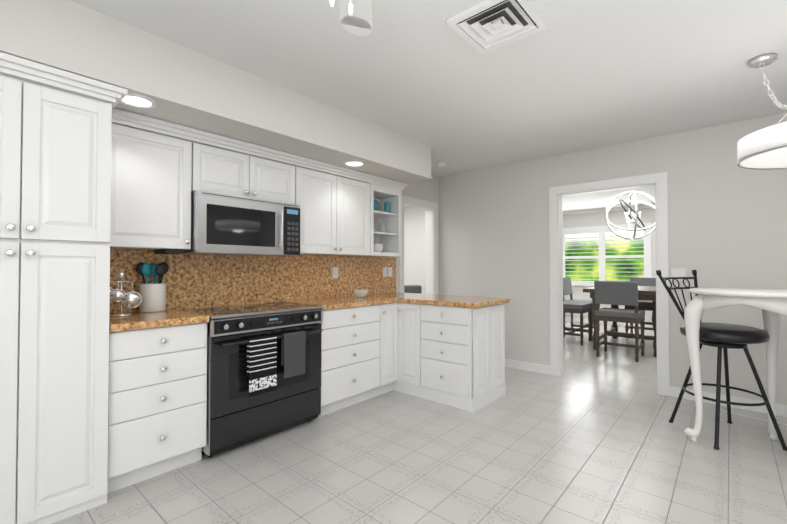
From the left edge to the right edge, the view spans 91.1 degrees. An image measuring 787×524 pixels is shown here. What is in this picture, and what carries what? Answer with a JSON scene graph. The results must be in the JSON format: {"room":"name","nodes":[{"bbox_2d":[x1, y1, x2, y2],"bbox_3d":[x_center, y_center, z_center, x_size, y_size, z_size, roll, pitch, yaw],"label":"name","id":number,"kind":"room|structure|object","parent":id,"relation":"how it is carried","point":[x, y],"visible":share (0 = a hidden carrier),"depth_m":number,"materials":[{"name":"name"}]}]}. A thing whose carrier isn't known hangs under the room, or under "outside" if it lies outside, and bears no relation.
{"room":"kitchen","nodes":[
{"label":"kitchen","id":0,"kind":"room"},
{"bbox_2d":[127,175,438,294],"bbox_3d":[0.134,0.044,4.944,0.120,2.500,11.140,-1,-1,41],"label":"wall","id":1,"kind":"structure","parent":0,"point":[427,190],"depth_m":5.19,"materials":[{"name":"white paint"}]},
{"bbox_2d":[110,116,193,251],"bbox_3d":[-1.669,-0.468,2.539,0.328,0.762,0.521,-1,-1,41],"label":"upper cabinet","id":2,"kind":"object","parent":1,"relation":"attached to","point":[161,170],"depth_m":2.44,"materials":[{"name":"white wood"}]},
{"bbox_2d":[194,136,297,204],"bbox_3d":[-1.223,-0.662,3.054,0.328,0.359,0.828,-1,-1,41],"label":"upper cabinet","id":3,"kind":"object","parent":1,"relation":"attached to","point":[229,169],"depth_m":2.91,"materials":[{"name":"white wood"}]},
{"bbox_2d":[184,190,299,255],"bbox_3d":[-1.169,-0.267,3.001,0.425,0.420,0.822,-1,-1,41],"label":"microwave","id":4,"kind":"object","parent":3,"relation":"attached to","point":[224,224],"visible":1,"depth_m":2.82,"materials":[{"name":"silver metal"}]},
{"bbox_2d":[109,249,395,312],"bbox_3d":[-0.967,0.161,3.571,0.018,0.462,3.013,-1,-1,41],"label":"backsplash","id":5,"kind":"structure","parent":1,"relation":"attached to","point":[191,281],"depth_m":3.25,"materials":[{"name":"tile"}]},
{"bbox_2d":[333,267,337,277],"bbox_3d":[-0.597,0.110,3.975,0.007,0.114,0.070,-1,-1,41],"label":"electrical outlet plate","id":6,"kind":"object","parent":5,"relation":"attached to","point":[335,272],"depth_m":3.97,"materials":[{"name":"white plastic"}]},
{"bbox_2d":[383,267,388,276],"bbox_3d":[-0.098,0.118,4.547,0.007,0.114,0.070,-1,-1,41],"label":"electrical outlet plate","id":7,"kind":"object","parent":5,"relation":"attached to","point":[384,268],"depth_m":4.55,"materials":[{"name":"white plastic"}]},
{"bbox_2d":[389,267,391,276],"bbox_3d":[-0.039,0.119,4.615,0.007,0.114,0.070,-1,-1,41],"label":"electrical outlet plate","id":8,"kind":"object","parent":5,"relation":"attached to","point":[390,268],"depth_m":4.61,"materials":[{"name":"white plastic"}]},
{"bbox_2d":[298,160,373,255],"bbox_3d":[-0.637,-0.450,3.722,0.328,0.762,0.945,-1,-1,41],"label":"upper cabinet","id":9,"kind":"object","parent":1,"relation":"attached to","point":[337,208],"depth_m":3.58,"materials":[{"name":"white wood"}]},
{"bbox_2d":[399,195,437,294],"bbox_3d":[0.291,0.234,5.121,0.156,2.125,0.830,-1,-1,41],"label":"door frame","id":10,"kind":"structure","parent":1,"relation":"attached to","point":[431,208],"depth_m":5.34,"materials":[{"name":"white wood"}]},
{"bbox_2d":[374,199,389,251],"bbox_3d":[-0.200,-0.380,4.218,0.170,0.575,0.407,-1,-1,41],"label":"glassware","id":11,"kind":"object","parent":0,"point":[378,247],"visible":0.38,"depth_m":4.24,"materials":[{"name":"teal glass"}]},
{"bbox_2d":[404,206,425,293],"bbox_3d":[0.456,0.085,7.595,2.880,2.500,0.120,-1,-1,41],"label":"wall","id":12,"kind":"structure","parent":0,"point":[414,246],"depth_m":7.54,"materials":[{"name":"white paint"}]},
{"bbox_2d":[52,321,786,523],"bbox_3d":[1.159,1.310,4.030,9.000,0.060,11.300,-1,-1,41],"label":"floor","id":13,"kind":"structure","parent":0,"point":[588,436],"depth_m":2.38,"materials":[{"name":"tile"}]},
{"bbox_2d":[0,52,126,523],"bbox_3d":[-1.906,0.171,1.967,0.710,2.156,0.735,-1,-1,41],"label":"pantry cabinet","id":14,"kind":"object","parent":13,"relation":"on","point":[55,168],"visible":1,"depth_m":1.84,"materials":[{"name":"white wood"}]},
{"bbox_2d":[107,322,206,493],"bbox_3d":[-1.563,0.816,2.419,0.619,0.880,0.510,-1,-1,41],"label":"base cabinet","id":15,"kind":"object","parent":13,"relation":"on","point":[157,396],"depth_m":2.20,"materials":[{"name":"white wood"}]},
{"bbox_2d":[109,309,208,331],"bbox_3d":[-1.546,0.354,2.413,0.622,0.041,0.510,-1,-1,41],"label":"countertop","id":16,"kind":"structure","parent":15,"relation":"on","point":[136,320],"depth_m":2.26,"materials":[{"name":"stone"}]},
{"bbox_2d":[110,272,141,316],"bbox_3d":[-1.691,0.196,2.400,0.110,0.272,0.216,-1,-1,41],"label":"stand","id":17,"kind":"object","parent":16,"relation":"on","point":[132,299],"visible":0.9,"depth_m":2.40,"materials":[{"name":"silver metal"}]},
{"bbox_2d":[136,262,168,311],"bbox_3d":[-1.642,0.166,2.640,0.156,0.340,0.189,-1,-1,41],"label":"utensil crock","id":18,"kind":"object","parent":16,"relation":"on","point":[153,295],"visible":1,"depth_m":2.59,"materials":[{"name":"white ceramic"}]},
{"bbox_2d":[179,302,322,457],"bbox_3d":[-1.060,0.805,2.908,0.681,0.916,0.874,-1,-1,41],"label":"range oven","id":19,"kind":"object","parent":13,"relation":"on","point":[237,416],"visible":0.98,"depth_m":2.64,"materials":[{"name":"black metal"}]},
{"bbox_2d":[247,335,276,396],"bbox_3d":[-0.887,0.695,2.607,0.035,0.378,0.200,-1,-1,41],"label":"towel","id":20,"kind":"object","parent":19,"relation":"hanging from","point":[262,363],"visible":0.92,"depth_m":2.59,"materials":[{"name":"black fabric"}]},
{"bbox_2d":[281,331,305,378],"bbox_3d":[-0.723,0.665,2.795,0.035,0.312,0.180,-1,-1,41],"label":"hanging towel","id":21,"kind":"object","parent":19,"relation":"hanging from","point":[293,353],"visible":0.96,"depth_m":2.77,"materials":[{"name":"grey fabric"}]},
{"bbox_2d":[317,304,378,417],"bbox_3d":[-0.565,0.834,3.563,0.619,0.880,0.751,-1,-1,41],"label":"base cabinet","id":22,"kind":"object","parent":13,"relation":"on","point":[349,336],"depth_m":3.31,"materials":[{"name":"white wood"}]},
{"bbox_2d":[279,292,428,309],"bbox_3d":[-0.262,0.376,3.879,0.630,0.041,1.617,-1,-1,41],"label":"countertop","id":23,"kind":"structure","parent":22,"relation":"on","point":[328,303],"depth_m":3.53,"materials":[{"name":"stone"}]},
{"bbox_2d":[354,289,368,297],"bbox_3d":[-0.325,0.317,3.866,0.156,0.075,0.156,-1,-1,41],"label":"bowl","id":24,"kind":"object","parent":23,"relation":"on","point":[364,292],"visible":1,"depth_m":3.82,"materials":[{"name":"white ceramic"}]},
{"bbox_2d":[379,302,398,394],"bbox_3d":[-0.246,0.839,3.890,0.669,0.880,0.270,-1,-1,41],"label":"base cabinet","id":25,"kind":"object","parent":13,"relation":"on","point":[388,313],"depth_m":3.70,"materials":[{"name":"white wood"}]},
{"bbox_2d":[404,285,421,293],"bbox_3d":[0.119,0.855,6.280,0.960,0.920,0.780,0,-1,-9],"label":"armchair","id":26,"kind":"object","parent":13,"relation":"on","point":[413,289],"visible":0.02,"depth_m":6.54,"materials":[{"name":"grey fabric"}]},
{"bbox_2d":[399,302,504,412],"bbox_3d":[0.511,0.837,3.769,0.885,0.880,0.655,-1,-1,41],"label":"base cabinet","id":27,"kind":"object","parent":13,"relation":"on","point":[451,356],"depth_m":3.48,"materials":[{"name":"white wood"}]},
{"bbox_2d":[399,294,509,307],"bbox_3d":[0.590,0.374,3.752,0.822,0.041,0.688,-1,-1,41],"label":"countertop","id":28,"kind":"structure","parent":27,"relation":"on","point":[431,299],"depth_m":3.62,"materials":[{"name":"stone"}]},
{"bbox_2d":[563,301,591,345],"bbox_3d":[2.927,0.796,6.411,0.553,1.042,0.520,-1,-1,41],"label":"dining chair","id":29,"kind":"object","parent":13,"relation":"on","point":[581,308],"visible":0.5,"depth_m":6.19,"materials":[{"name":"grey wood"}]},
{"bbox_2d":[563,277,599,340],"bbox_3d":[3.288,0.802,6.825,0.553,1.042,0.520,-1,-1,41],"label":"dining chair","id":30,"kind":"object","parent":13,"relation":"on","point":[567,287],"visible":0.27,"depth_m":6.90,"materials":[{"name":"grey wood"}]},
{"bbox_2d":[594,281,644,361],"bbox_3d":[3.103,0.779,5.294,0.520,1.042,0.553,-1,-1,41],"label":"dining chair","id":31,"kind":"object","parent":13,"relation":"on","point":[617,292],"visible":1,"depth_m":5.16,"materials":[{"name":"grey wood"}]},
{"bbox_2d":[583,286,656,357],"bbox_3d":[3.719,0.855,5.984,1.040,0.910,1.560,-1,-1,41],"label":"dining table","id":32,"kind":"object","parent":13,"relation":"on","point":[646,293],"visible":0.35,"depth_m":5.73,"materials":[{"name":"brown wood"}]},
{"bbox_2d":[625,277,655,332],"bbox_3d":[4.407,0.801,6.774,0.520,1.042,0.553,-1,-1,41],"label":"dining chair","id":33,"kind":"object","parent":13,"relation":"on","point":[645,305],"visible":0.25,"depth_m":6.73,"materials":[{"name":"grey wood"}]},
{"bbox_2d":[656,270,786,450],"bbox_3d":[2.394,0.661,2.854,0.724,1.203,0.688,-1,-1,41],"label":"bar stool","id":34,"kind":"object","parent":13,"relation":"on","point":[720,336],"visible":0.85,"depth_m":2.71,"materials":[{"name":"black metal"}]},
{"bbox_2d":[684,288,786,442],"bbox_3d":[2.411,0.723,2.578,0.745,1.070,0.744,-1,-1,41],"label":"pub table","id":35,"kind":"object","parent":13,"relation":"on","point":[771,304],"visible":0.96,"depth_m":2.68,"materials":[{"name":"white paint"}]},
{"bbox_2d":[708,403,786,424],"bbox_3d":[3.247,1.257,2.905,1.373,0.008,0.256,-1,-1,41],"label":"cord","id":36,"kind":"object","parent":13,"relation":"on","point":[746,416],"visible":0.73,"depth_m":3.14,"materials":[{"name":"white plastic"}]},
{"bbox_2d":[71,0,786,211],"bbox_3d":[1.159,-1.249,4.069,9.000,0.060,11.300,-1,-1,41],"label":"ceiling","id":37,"kind":"structure","parent":0,"point":[577,75],"depth_m":2.46,"materials":[{"name":"white paint"}]},
{"bbox_2d":[0,0,430,183],"bbox_3d":[-1.502,-1.074,2.446,0.720,0.340,4.960,-1,-1,41],"label":"soffit","id":38,"kind":"object","parent":37,"relation":"attached to","point":[182,85],"visible":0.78,"depth_m":2.33,"materials":[{"name":"white paint"}]},
{"bbox_2d":[120,92,157,108],"bbox_3d":[-1.444,-0.903,2.167,0.204,0.009,0.204,-1,-1,41],"label":"recessed light","id":39,"kind":"object","parent":38,"relation":"attached to","point":[136,100],"visible":0.79,"depth_m":2.17,"materials":[{"name":"white"}]},
{"bbox_2d":[343,160,365,166],"bbox_3d":[-0.353,-0.883,3.471,0.204,0.009,0.204,-1,-1,41],"label":"recessed light","id":40,"kind":"object","parent":38,"relation":"attached to","point":[353,163],"visible":1,"depth_m":3.46,"materials":[{"name":"white"}]},
{"bbox_2d":[329,0,371,35],"bbox_3d":[-0.167,-1.006,1.131,1.396,0.514,1.380,-1,-1,41],"label":"ceiling light","id":41,"kind":"object","parent":37,"relation":"hanging from","point":[355,17],"visible":1,"depth_m":1.76,"materials":[{"name":"white plastic"}]},
{"bbox_2d":[436,163,445,167],"bbox_3d":[0.588,-1.191,4.753,0.124,0.033,0.124,-1,-1,41],"label":"smoke detector","id":42,"kind":"object","parent":37,"relation":"attached to","point":[440,165],"visible":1,"depth_m":4.72,"materials":[{"name":"white plastic"}]},
{"bbox_2d":[446,0,547,53],"bbox_3d":[0.541,-1.238,2.007,0.380,0.024,0.380,-1,-1,41],"label":"ceiling vent","id":43,"kind":"object","parent":37,"relation":"in","point":[484,26],"visible":0.98,"depth_m":2.00,"materials":[{"name":"grey metal"}]},
{"bbox_2d":[605,189,654,239],"bbox_3d":[3.719,-0.766,6.009,0.722,0.845,0.739,-1,-1,41],"label":"orb chandelier","id":44,"kind":"object","parent":37,"relation":"hanging from","point":[627,214],"visible":0.96,"depth_m":6.01,"materials":[{"name":"silver metal"}]},
{"bbox_2d":[737,116,786,169],"bbox_3d":[2.180,-0.612,1.964,0.643,0.120,0.643,-1,-1,38],"label":"drum pendant light","id":45,"kind":"object","parent":37,"relation":"hanging from","point":[764,149],"depth_m":2.00,"materials":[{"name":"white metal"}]},
{"bbox_2d":[747,53,786,115],"bbox_3d":[2.214,-1.054,2.179,0.136,0.387,0.513,0,-1,14],"label":"chain","id":46,"kind":"object","parent":37,"relation":"hanging from","point":[763,60],"depth_m":2.32,"materials":[{"name":"silver metal"}]},
{"bbox_2d":[563,208,655,321],"bbox_3d":[5.579,0.083,7.505,4.720,2.500,0.120,-1,-1,41],"label":"wall","id":47,"kind":"structure","parent":0,"point":[598,219],"depth_m":8.35,"materials":[{"name":"white paint"}]},
{"bbox_2d":[563,223,651,285],"bbox_3d":[4.511,-0.109,8.352,1.840,1.350,0.090,-1,-1,41],"label":"window shutters","id":48,"kind":"object","parent":47,"relation":"attached to","point":[646,256],"visible":0.79,"depth_m":8.34,"materials":[{"name":"white wood"}]},
{"bbox_2d":[565,317,652,327],"bbox_3d":[5.486,1.286,7.479,4.530,0.095,0.014,-1,-1,41],"label":"baseboard","id":49,"kind":"structure","parent":47,"relation":"attached to","point":[566,318],"depth_m":8.26,"materials":[{"name":"white wood"}]},
{"bbox_2d":[439,113,786,404],"bbox_3d":[2.834,0.024,3.597,5.720,2.500,0.120,-1,-1,41],"label":"wall","id":50,"kind":"structure","parent":0,"point":[727,221],"depth_m":3.67,"materials":[{"name":"white paint"}]},
{"bbox_2d":[505,359,549,374],"bbox_3d":[1.208,1.246,4.897,1.535,0.095,0.030,-1,-1,41],"label":"baseboard","id":51,"kind":"structure","parent":50,"relation":"attached to","point":[532,367],"depth_m":4.56,"materials":[{"name":"white wood"}]},
{"bbox_2d":[549,172,669,395],"bbox_3d":[2.254,0.211,4.101,1.110,2.140,0.156,-1,-1,41],"label":"door frame","id":52,"kind":"structure","parent":50,"relation":"attached to","point":[659,181],"depth_m":4.03,"materials":[{"name":"white wood"}]},
{"bbox_2d":[671,268,685,280],"bbox_3d":[2.687,0.117,3.636,0.115,0.115,0.009,-1,-1,41],"label":"switch plate","id":53,"kind":"object","parent":50,"relation":"attached to","point":[678,272],"visible":0.76,"depth_m":3.63,"materials":[{"name":"white plastic"}]},
{"bbox_2d":[670,386,786,416],"bbox_3d":[3.734,1.213,2.705,2.935,0.095,0.014,-1,-1,41],"label":"baseboard","id":54,"kind":"structure","parent":50,"relation":"attached to","point":[781,409],"depth_m":3.36,"materials":[{"name":"white wood"}]},
{"label":"outside","id":55,"kind":"structure","parent":0,"visible":0},
{"bbox_2d":[565,231,643,280],"bbox_3d":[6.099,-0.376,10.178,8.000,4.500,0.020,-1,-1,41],"label":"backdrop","id":56,"kind":"structure","parent":55,"point":[611,274],"depth_m":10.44,"materials":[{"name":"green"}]}
]}

